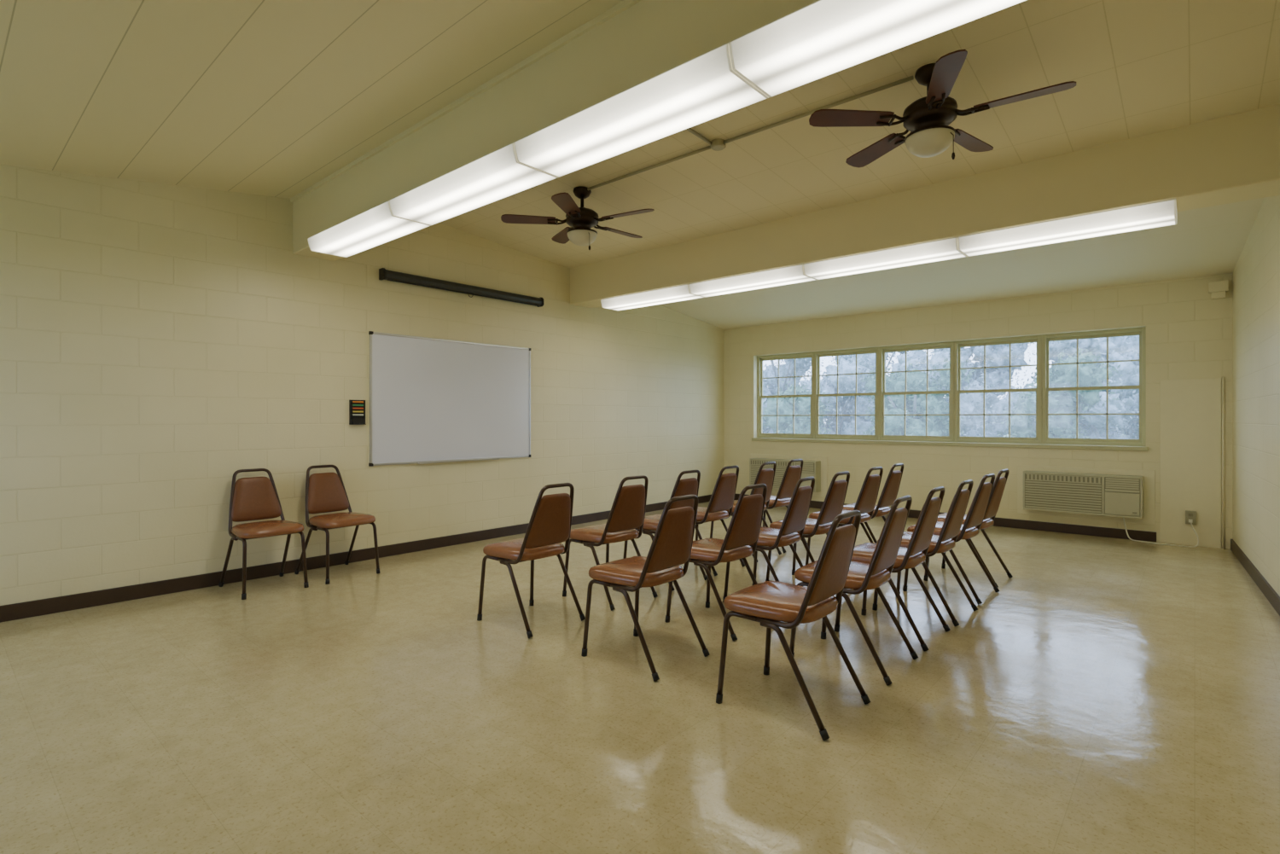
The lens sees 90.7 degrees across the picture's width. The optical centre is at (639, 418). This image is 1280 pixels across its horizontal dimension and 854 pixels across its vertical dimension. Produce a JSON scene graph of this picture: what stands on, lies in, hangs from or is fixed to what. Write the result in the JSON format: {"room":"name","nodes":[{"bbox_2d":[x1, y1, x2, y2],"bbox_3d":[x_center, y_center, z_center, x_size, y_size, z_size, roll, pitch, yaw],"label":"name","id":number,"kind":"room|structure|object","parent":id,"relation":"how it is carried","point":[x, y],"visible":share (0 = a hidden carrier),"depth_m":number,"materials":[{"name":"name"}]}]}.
{"room":"meeting room","nodes":[
{"label":"meeting room","id":0,"kind":"room"},
{"bbox_2d":[0,164,723,605],"bbox_3d":[-1.995,-0.510,6.187,0.200,3.500,10.270,0,0,41],"label":"wall","id":1,"kind":"structure","parent":0,"point":[160,343],"depth_m":4.86,"materials":[{"name":"beige paint"}]},
{"bbox_2d":[0,494,711,622],"bbox_3d":[-1.931,1.190,6.097,0.015,0.100,9.820,0,0,41],"label":"baseboard","id":2,"kind":"structure","parent":1,"relation":"attached to","point":[43,607],"depth_m":4.80,"materials":[{"name":"plastic"}]},
{"bbox_2d":[349,400,366,424],"bbox_3d":[-2.447,-0.058,5.486,0.044,0.215,0.130,0,0,41],"label":"holder","id":3,"kind":"object","parent":1,"relation":"attached to","point":[351,417],"visible":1,"depth_m":5.48,"materials":[{"name":"black plastic"}]},
{"bbox_2d":[350,401,363,402],"bbox_3d":[-2.453,-0.147,5.485,0.015,0.015,0.105,0,0,41],"label":"marker","id":4,"kind":"object","parent":3,"relation":"in","point":[351,401],"visible":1,"depth_m":5.48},
{"bbox_2d":[350,404,363,406],"bbox_3d":[-2.453,-0.119,5.485,0.015,0.015,0.105,0,0,41],"label":"marker","id":5,"kind":"object","parent":3,"relation":"in","point":[351,404],"visible":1,"depth_m":5.48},
{"bbox_2d":[350,407,363,409],"bbox_3d":[-2.453,-0.091,5.485,0.015,0.015,0.105,0,0,41],"label":"marker","id":6,"kind":"object","parent":3,"relation":"in","point":[351,408],"visible":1,"depth_m":5.48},
{"bbox_2d":[350,413,363,415],"bbox_3d":[-2.453,-0.035,5.485,0.015,0.015,0.105,0,0,41],"label":"marker","id":7,"kind":"object","parent":3,"relation":"in","point":[351,414],"visible":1,"depth_m":5.48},
{"bbox_2d":[351,418,365,424],"bbox_3d":[-2.445,0.024,5.484,0.030,0.040,0.104,0,0,41],"label":"eraser","id":8,"kind":"object","parent":3,"relation":"in","point":[353,421],"visible":1,"depth_m":5.47,"materials":[{"name":"black plastic"}]},
{"bbox_2d":[368,331,531,466],"bbox_3d":[-1.778,-0.176,6.236,0.061,1.194,1.796,0,0,41],"label":"whiteboard","id":9,"kind":"object","parent":1,"relation":"attached to","point":[432,400],"visible":1,"depth_m":6.14,"materials":[{"name":"plastic"}]},
{"bbox_2d":[417,458,499,464],"bbox_3d":[-1.777,0.414,6.234,0.058,0.014,0.900,0,0,41],"label":"marker tray","id":10,"kind":"object","parent":9,"relation":"on","point":[431,460],"depth_m":6.13,"materials":[{"name":"metal"}]},
{"bbox_2d":[378,267,543,307],"bbox_3d":[-1.695,-1.276,6.309,0.090,0.128,1.830,0,0,41],"label":"projector screen","id":11,"kind":"object","parent":1,"relation":"attached to","point":[384,274],"visible":1,"depth_m":6.16,"materials":[{"name":"black plastic"}]},
{"bbox_2d":[0,501,1279,853],"bbox_3d":[0.478,1.315,4.017,6.780,0.150,10.270,0,0,41],"label":"floor","id":12,"kind":"structure","parent":0,"point":[1112,695],"depth_m":2.63,"materials":[{"name":"tile"}]},
{"bbox_2d":[218,468,308,599],"bbox_3d":[-2.773,0.810,4.661,0.527,0.859,0.439,0,0,41],"label":"chair","id":13,"kind":"object","parent":12,"relation":"on","point":[252,498],"visible":1,"depth_m":4.68,"materials":[{"name":"brown leather"}]},
{"bbox_2d":[294,465,380,584],"bbox_3d":[-2.421,0.810,5.063,0.527,0.859,0.439,0,0,37],"label":"chair","id":14,"kind":"object","parent":12,"relation":"on","point":[325,492],"visible":1,"depth_m":5.08,"materials":[{"name":"brown leather"}]},
{"bbox_2d":[477,482,585,638],"bbox_3d":[-0.670,0.810,3.887,0.527,0.859,0.439,0,0,41],"label":"chair","id":15,"kind":"object","parent":12,"relation":"on","point":[549,525],"visible":1,"depth_m":3.76,"materials":[{"name":"brown leather"}]},
{"bbox_2d":[562,475,657,610],"bbox_3d":[-0.211,0.810,4.402,0.527,0.859,0.439,0,0,44],"label":"chair","id":16,"kind":"object","parent":12,"relation":"on","point":[627,513],"visible":0.97,"depth_m":4.27,"materials":[{"name":"brown leather"}]},
{"bbox_2d":[581,494,709,681],"bbox_3d":[0.028,0.810,3.301,0.527,0.859,0.439,0,0,41],"label":"chair","id":17,"kind":"object","parent":12,"relation":"on","point":[671,547],"visible":1,"depth_m":3.18,"materials":[{"name":"brown leather"}]},
{"bbox_2d":[622,470,707,590],"bbox_3d":[0.188,0.810,4.863,0.527,0.859,0.439,0,0,42],"label":"chair","id":18,"kind":"object","parent":12,"relation":"on","point":[683,486],"visible":0.34,"depth_m":4.72,"materials":[{"name":"brown leather"}]},
{"bbox_2d":[664,483,767,640],"bbox_3d":[0.487,0.810,3.843,0.527,0.859,0.439,0,0,43],"label":"chair","id":19,"kind":"object","parent":12,"relation":"on","point":[743,530],"visible":0.91,"depth_m":3.70,"materials":[{"name":"brown leather"}]},
{"bbox_2d":[694,465,744,575],"bbox_3d":[0.547,0.810,5.293,0.527,0.859,0.439,0,0,41],"label":"chair","id":20,"kind":"object","parent":12,"relation":"on","point":[723,496],"visible":0.79,"depth_m":5.14,"materials":[{"name":"brown leather"}]},
{"bbox_2d":[709,461,781,562],"bbox_3d":[0.955,0.810,5.760,0.527,0.859,0.439,0,0,42],"label":"chair","id":21,"kind":"object","parent":12,"relation":"on","point":[764,476],"visible":0.41,"depth_m":5.63,"materials":[{"name":"brown leather"}]},
{"bbox_2d":[722,477,814,602],"bbox_3d":[0.894,0.810,4.284,0.527,0.859,0.439,0,0,39],"label":"chair","id":22,"kind":"object","parent":12,"relation":"on","point":[795,517],"visible":0.8,"depth_m":4.13,"materials":[{"name":"brown leather"}]},
{"bbox_2d":[762,459,807,552],"bbox_3d":[1.299,0.810,6.150,0.527,0.859,0.439,0,0,44],"label":"chair","id":23,"kind":"object","parent":12,"relation":"on","point":[792,475],"visible":0.56,"depth_m":5.97,"materials":[{"name":"brown leather"}]},
{"bbox_2d":[715,510,870,740],"bbox_3d":[0.666,0.810,2.755,0.527,0.859,0.439,0,0,41],"label":"chair","id":24,"kind":"object","parent":12,"relation":"on","point":[769,603],"visible":1,"depth_m":2.64,"materials":[{"name":"brown leather"}]},
{"bbox_2d":[765,471,849,581],"bbox_3d":[1.269,0.810,4.713,0.527,0.859,0.439,0,0,42],"label":"chair","id":25,"kind":"object","parent":12,"relation":"on","point":[833,504],"visible":0.7,"depth_m":4.55,"materials":[{"name":"brown leather"}]},
{"bbox_2d":[804,466,883,565],"bbox_3d":[1.687,0.810,5.171,0.527,0.859,0.439,0,0,44],"label":"chair","id":26,"kind":"object","parent":12,"relation":"on","point":[866,501],"visible":0.59,"depth_m":5.03,"materials":[{"name":"brown leather"}]},
{"bbox_2d":[789,495,918,685],"bbox_3d":[1.097,0.810,3.255,0.527,0.859,0.439,0,0,39],"label":"chair","id":27,"kind":"object","parent":12,"relation":"on","point":[862,577],"visible":0.78,"depth_m":3.10,"materials":[{"name":"brown leather"}]},
{"bbox_2d":[843,463,904,543],"bbox_3d":[2.014,0.810,5.550,0.527,0.859,0.439,0,0,43],"label":"chair","id":28,"kind":"object","parent":12,"relation":"on","point":[890,491],"visible":0.57,"depth_m":5.37,"materials":[{"name":"brown leather"}]},
{"bbox_2d":[834,486,950,651],"bbox_3d":[1.470,0.810,3.686,0.527,0.859,0.439,0,0,41],"label":"chair","id":29,"kind":"object","parent":12,"relation":"on","point":[911,556],"visible":0.75,"depth_m":3.55,"materials":[{"name":"brown leather"}]},
{"bbox_2d":[872,479,977,626],"bbox_3d":[1.843,0.810,4.090,0.527,0.859,0.439,0,0,42],"label":"chair","id":30,"kind":"object","parent":12,"relation":"on","point":[944,543],"visible":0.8,"depth_m":3.92,"materials":[{"name":"brown leather"}]},
{"bbox_2d":[902,473,999,605],"bbox_3d":[2.230,0.810,4.536,0.527,0.859,0.439,0,0,44],"label":"chair","id":31,"kind":"object","parent":12,"relation":"on","point":[976,512],"visible":0.64,"depth_m":4.38,"materials":[{"name":"brown leather"}]},
{"bbox_2d":[927,469,1012,587],"bbox_3d":[2.562,0.810,4.936,0.527,0.859,0.439,0,0,43],"label":"chair","id":32,"kind":"object","parent":12,"relation":"on","point":[999,484],"visible":0.51,"depth_m":4.80,"materials":[{"name":"brown leather"}]},
{"bbox_2d":[1122,517,1198,547],"bbox_3d":[5.155,1.108,6.273,0.588,0.260,0.115,0,0,41],"label":"power cord","id":33,"kind":"object","parent":12,"relation":"on","point":[1189,520],"visible":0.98,"depth_m":6.17,"materials":[{"name":"white plastic"}]},
{"bbox_2d":[0,0,1279,329],"bbox_3d":[0.537,-1.827,3.933,6.580,1.066,9.820,0,0,41],"label":"ceiling","id":34,"kind":"structure","parent":0,"point":[274,98],"depth_m":3.55,"materials":[{"name":"beige paint"}]},
{"bbox_2d":[292,0,817,261],"bbox_3d":[-0.405,-1.698,3.222,6.103,0.725,0.330,0,0,41],"label":"ceiling beam","id":35,"kind":"structure","parent":34,"relation":"attached to","point":[649,38],"depth_m":3.05,"materials":[{"name":"paint"}]},
{"bbox_2d":[307,199,430,257],"bbox_3d":[-1.882,-1.287,4.358,1.218,0.096,0.311,0,0,41],"label":"fluorescent light","id":36,"kind":"object","parent":35,"relation":"attached to","point":[375,226],"visible":0.84,"depth_m":4.25,"materials":[{"name":"white acrylic plastic"},{"name":"white metal"}]},
{"bbox_2d":[290,0,641,203],"bbox_3d":[-0.519,-1.787,3.091,6.103,0.080,0.018,0,0,41],"label":"trim","id":37,"kind":"structure","parent":35,"relation":"attached to","point":[625,4],"depth_m":3.33,"materials":[{"name":"paint"}]},
{"bbox_2d":[389,141,557,225],"bbox_3d":[-0.964,-1.287,3.552,1.218,0.096,0.311,0,0,41],"label":"fluorescent light","id":38,"kind":"object","parent":35,"relation":"attached to","point":[497,175],"visible":0.84,"depth_m":3.44,"materials":[{"name":"white acrylic plastic"},{"name":"white metal"}]},
{"bbox_2d":[513,41,768,177],"bbox_3d":[-0.045,-1.287,2.747,1.218,0.096,0.311,0,0,41],"label":"fluorescent light","id":39,"kind":"object","parent":35,"relation":"attached to","point":[703,88],"visible":0.84,"depth_m":2.61,"materials":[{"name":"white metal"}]},
{"bbox_2d":[728,0,1025,97],"bbox_3d":[0.874,-1.287,1.941,1.218,0.096,0.311,0,0,41],"label":"fluorescent light","id":40,"kind":"object","parent":35,"relation":"attached to","point":[821,38],"visible":1,"depth_m":2.06,"materials":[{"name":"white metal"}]},
{"bbox_2d":[500,186,654,250],"bbox_3d":[-0.435,-1.611,5.182,1.240,0.527,1.218,0,0,41],"label":"ceiling fan","id":41,"kind":"object","parent":34,"relation":"hanging from","point":[580,219],"visible":1,"depth_m":5.08,"materials":[{"name":"brown metal"}]},
{"bbox_2d":[587,75,913,190],"bbox_3d":[0.133,-1.903,3.814,2.530,0.119,1.232,0,0,41],"label":"conduit","id":42,"kind":"object","parent":34,"relation":"attached to","point":[911,78],"visible":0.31,"depth_m":4.07,"materials":[{"name":"metal"}]},
{"bbox_2d":[710,139,725,151],"bbox_3d":[0.529,-1.851,4.272,0.100,0.042,0.100,0,0,41],"label":"junction box","id":43,"kind":"object","parent":42,"relation":"attached to","point":[717,144],"visible":0.98,"depth_m":4.24,"materials":[{"name":"beige metal"}]},
{"bbox_2d":[570,104,1279,308],"bbox_3d":[1.526,-1.698,5.552,5.932,0.725,0.360,0,0,41],"label":"ceiling beam","id":44,"kind":"structure","parent":34,"relation":"attached to","point":[1234,158],"depth_m":4.45,"materials":[{"name":"paint"}]},
{"bbox_2d":[600,283,704,310],"bbox_3d":[0.123,-1.287,6.750,1.218,0.096,0.311,0,0,41],"label":"fluorescent light","id":45,"kind":"object","parent":44,"relation":"attached to","point":[680,293],"visible":0.84,"depth_m":6.64,"materials":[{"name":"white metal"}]},
{"bbox_2d":[688,263,816,296],"bbox_3d":[1.041,-1.287,5.944,1.218,0.096,0.311,0,0,41],"label":"fluorescent light","id":46,"kind":"object","parent":44,"relation":"attached to","point":[793,274],"visible":0.84,"depth_m":5.83,"materials":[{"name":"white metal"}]},
{"bbox_2d":[802,236,967,279],"bbox_3d":[1.960,-1.287,5.138,1.218,0.096,0.311,0,0,41],"label":"fluorescent light","id":47,"kind":"object","parent":44,"relation":"attached to","point":[943,249],"visible":0.84,"depth_m":5.01,"materials":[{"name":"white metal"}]},
{"bbox_2d":[957,197,1177,256],"bbox_3d":[2.879,-1.287,4.332,1.218,0.096,0.311,0,0,41],"label":"fluorescent light","id":48,"kind":"object","parent":44,"relation":"attached to","point":[1160,213],"visible":1,"depth_m":4.21,"materials":[{"name":"white translucent plastic"},{"name":"metal"}]},
{"bbox_2d":[808,49,1076,167],"bbox_3d":[1.595,-1.610,3.391,1.226,0.527,1.237,0,0,41],"label":"ceiling fan","id":49,"kind":"object","parent":34,"relation":"hanging from","point":[928,119],"visible":1,"depth_m":3.33,"materials":[{"name":"brown wood"}]},
{"bbox_2d":[723,273,1232,549],"bbox_3d":[3.857,-0.460,7.717,6.580,3.400,0.250,0,0,41],"label":"wall","id":50,"kind":"structure","parent":0,"point":[1189,333],"depth_m":7.31,"materials":[{"name":"beige paint"}]},
{"bbox_2d":[749,458,820,492],"bbox_3d":[2.051,0.790,9.010,1.040,0.420,0.164,0,0,41],"label":"air conditioner","id":51,"kind":"object","parent":50,"relation":"attached to","point":[811,468],"visible":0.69,"depth_m":8.93,"materials":[{"name":"beige plastic"}]},
{"bbox_2d":[750,459,793,488],"bbox_3d":[1.887,0.790,9.058,0.690,0.380,0.014,0,0,41],"label":"grille","id":52,"kind":"object","parent":51,"relation":"attached to","point":[782,465],"depth_m":9.02,"materials":[{"name":"beige plastic"}]},
{"bbox_2d":[757,352,814,439],"bbox_3d":[2.136,-0.331,9.247,0.913,1.227,0.080,0,0,41],"label":"window","id":53,"kind":"structure","parent":50,"relation":"in","point":[805,355],"depth_m":9.26,"materials":[{"name":"paint"}]},
{"bbox_2d":[750,453,827,496],"bbox_3d":[2.113,0.795,9.073,1.210,0.550,0.012,0,0,41],"label":"trim","id":54,"kind":"structure","parent":50,"relation":"attached to","point":[823,460],"depth_m":8.77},
{"bbox_2d":[814,347,878,440],"bbox_3d":[2.824,-0.331,8.644,0.913,1.227,0.080,0,0,41],"label":"window","id":55,"kind":"structure","parent":50,"relation":"in","point":[817,355],"depth_m":8.65,"materials":[{"name":"paint"}]},
{"bbox_2d":[878,341,954,442],"bbox_3d":[3.512,-0.331,8.040,0.913,1.227,0.080,0,0,41],"label":"window","id":56,"kind":"structure","parent":50,"relation":"in","point":[882,351],"depth_m":8.04,"materials":[{"name":"paint"}]},
{"bbox_2d":[733,494,1156,541],"bbox_3d":[3.253,1.190,8.071,5.175,0.100,0.015,0,0,41],"label":"baseboard","id":57,"kind":"structure","parent":50,"relation":"attached to","point":[1021,524],"depth_m":6.86,"materials":[{"name":"plastic"}]},
{"bbox_2d":[751,437,1148,451],"bbox_3d":[3.442,0.304,7.961,4.615,0.042,0.130,0,0,41],"label":"trim","id":58,"kind":"structure","parent":50,"relation":"attached to","point":[882,442],"depth_m":7.49,"materials":[{"name":"paint"}]},
{"bbox_2d":[954,335,1041,443],"bbox_3d":[4.200,-0.331,7.437,0.913,1.227,0.080,0,0,41],"label":"window","id":59,"kind":"structure","parent":50,"relation":"in","point":[957,345],"depth_m":7.41,"materials":[{"name":"paint"}]},
{"bbox_2d":[1023,470,1143,518],"bbox_3d":[4.675,0.790,6.709,1.040,0.420,0.164,0,0,41],"label":"air conditioner","id":60,"kind":"object","parent":50,"relation":"attached to","point":[1093,494],"visible":1,"depth_m":6.62,"materials":[{"name":"beige plastic"}]},
{"bbox_2d":[1024,473,1101,513],"bbox_3d":[4.510,0.790,6.756,0.690,0.380,0.014,0,0,41],"label":"grille","id":61,"kind":"object","parent":60,"relation":"attached to","point":[1073,493],"depth_m":6.74,"materials":[{"name":"beige plastic"}]},
{"bbox_2d":[1017,465,1155,524],"bbox_3d":[4.737,0.795,6.771,1.210,0.550,0.012,0,0,41],"label":"trim","id":62,"kind":"structure","parent":50,"relation":"attached to","point":[1149,518],"depth_m":6.66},
{"bbox_2d":[1041,327,1146,446],"bbox_3d":[4.887,-0.331,6.833,0.913,1.227,0.080,0,0,41],"label":"window","id":63,"kind":"structure","parent":50,"relation":"in","point":[1141,332],"depth_m":6.82,"materials":[{"name":"paint"}]},
{"bbox_2d":[1160,378,1221,548],"bbox_3d":[5.391,0.425,6.199,0.450,1.630,0.010,0,0,41],"label":"wall panel","id":64,"kind":"object","parent":50,"relation":"attached to","point":[1190,409],"depth_m":6.19,"materials":[{"name":"beige paint"}]},
{"bbox_2d":[1185,510,1196,524],"bbox_3d":[5.380,0.965,6.178,0.080,0.130,0.037,0,0,41],"label":"electrical outlet","id":65,"kind":"object","parent":50,"relation":"attached to","point":[1189,514],"visible":1,"depth_m":6.17,"materials":[{"name":"grey metal"}]},
{"bbox_2d":[1208,279,1228,299],"bbox_3d":[5.519,-1.242,6.033,0.140,0.185,0.090,0,0,41],"label":"alarm box","id":66,"kind":"object","parent":50,"relation":"attached to","point":[1218,289],"visible":1,"depth_m":6.01,"materials":[{"name":"beige plastic"}]},
{"bbox_2d":[1221,377,1224,548],"bbox_3d":[5.567,0.420,6.035,0.018,1.640,0.018,0,0,-26],"label":"conduit","id":67,"kind":"object","parent":50,"relation":"attached to","point":[1223,378],"visible":1,"depth_m":6.03,"materials":[{"name":"beige metal"}]},
{"bbox_2d":[1232,195,1279,596],"bbox_3d":[2.670,-0.510,2.061,0.200,3.500,9.847,0,0,38],"label":"wall","id":68,"kind":"structure","parent":0,"point":[1256,272],"depth_m":4.76,"materials":[{"name":"beige paint"}]},
{"bbox_2d":[1230,539,1279,616],"bbox_3d":[2.590,1.190,2.131,0.015,0.100,9.837,0,0,38],"label":"baseboard","id":69,"kind":"structure","parent":68,"relation":"attached to","point":[1271,596],"depth_m":4.69,"materials":[{"name":"plastic"}]},
{"label":"outside","id":70,"kind":"structure","parent":0,"visible":0},
{"bbox_3d":[8.970,1.690,25.388,100.000,0.100,130.000,0,0,41],"label":"ground","id":71,"kind":"structure","parent":70,"visible":0},
{"bbox_2d":[762,372,773,433],"bbox_3d":[4.450,-0.409,26.826,3.278,4.109,3.977,0,0,-14],"label":"tree","id":72,"kind":"object","parent":71,"relation":"on","point":[764,430],"visible":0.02,"depth_m":25.60,"materials":[{"name":"green plant"}]},
{"bbox_2d":[762,357,825,399],"bbox_3d":[7.414,-2.058,31.901,4.358,7.401,3.846,0,0,41],"label":"tree","id":73,"kind":"object","parent":71,"relation":"on","point":[802,365],"visible":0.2,"depth_m":31.55,"materials":[{"name":"green plant"}]},
{"bbox_2d":[762,381,832,439],"bbox_3d":[5.002,0.232,19.691,2.430,2.833,2.732,0,0,41],"label":"tree","id":74,"kind":"object","parent":71,"relation":"on","point":[802,405],"visible":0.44,"depth_m":19.20,"materials":[{"name":"green plant"}]},
{"bbox_2d":[796,354,875,440],"bbox_3d":[7.526,-0.459,24.380,3.752,4.206,3.726,0,0,41],"label":"tree","id":75,"kind":"object","parent":71,"relation":"on","point":[846,383],"visible":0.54,"depth_m":23.61,"materials":[{"name":"green plant"}]},
{"bbox_2d":[828,350,908,422],"bbox_3d":[10.409,-2.084,28.982,4.460,7.454,4.066,0,0,-35],"label":"tree","id":76,"kind":"object","parent":71,"relation":"on","point":[872,356],"visible":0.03,"depth_m":27.43,"materials":[{"name":"green plant"}]},
{"bbox_2d":[859,358,975,442],"bbox_3d":[7.781,-0.024,17.913,3.096,3.340,2.767,0,0,30],"label":"tree","id":77,"kind":"object","parent":71,"relation":"on","point":[916,381],"visible":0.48,"depth_m":17.52,"materials":[{"name":"green plant"}]},
{"bbox_2d":[886,348,1002,436],"bbox_3d":[10.275,-0.560,21.549,3.240,4.410,3.818,0,0,-17],"label":"tree","id":78,"kind":"object","parent":71,"relation":"on","point":[969,403],"visible":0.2,"depth_m":20.47,"materials":[{"name":"green plant"}]},
{"bbox_2d":[929,342,1036,442],"bbox_3d":[13.991,-1.961,25.640,4.840,7.207,3.611,0,0,34],"label":"tree","id":79,"kind":"object","parent":71,"relation":"on","point":[997,355],"visible":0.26,"depth_m":24.66,"materials":[{"name":"green plant"}]},
{"bbox_2d":[993,346,1122,445],"bbox_3d":[10.359,-0.035,15.504,2.861,3.364,2.714,0,0,41],"label":"tree","id":80,"kind":"object","parent":71,"relation":"on","point":[1064,375],"visible":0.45,"depth_m":14.93,"materials":[{"name":"green plant"}]},
{"bbox_2d":[1010,336,1139,446],"bbox_3d":[13.132,-0.753,18.675,3.305,4.796,3.458,0,0,11],"label":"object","id":81,"kind":"object","parent":71,"relation":"on","point":[1096,427],"visible":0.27,"depth_m":17.91,"materials":[{"name":"green plant"}]},
{"bbox_2d":[1114,335,1139,439],"bbox_3d":[17.446,-2.045,22.788,4.256,7.375,4.288,0,0,41],"label":"tree","id":82,"kind":"object","parent":71,"relation":"on","point":[1133,403],"visible":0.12,"depth_m":21.70,"materials":[{"name":"green plant"}]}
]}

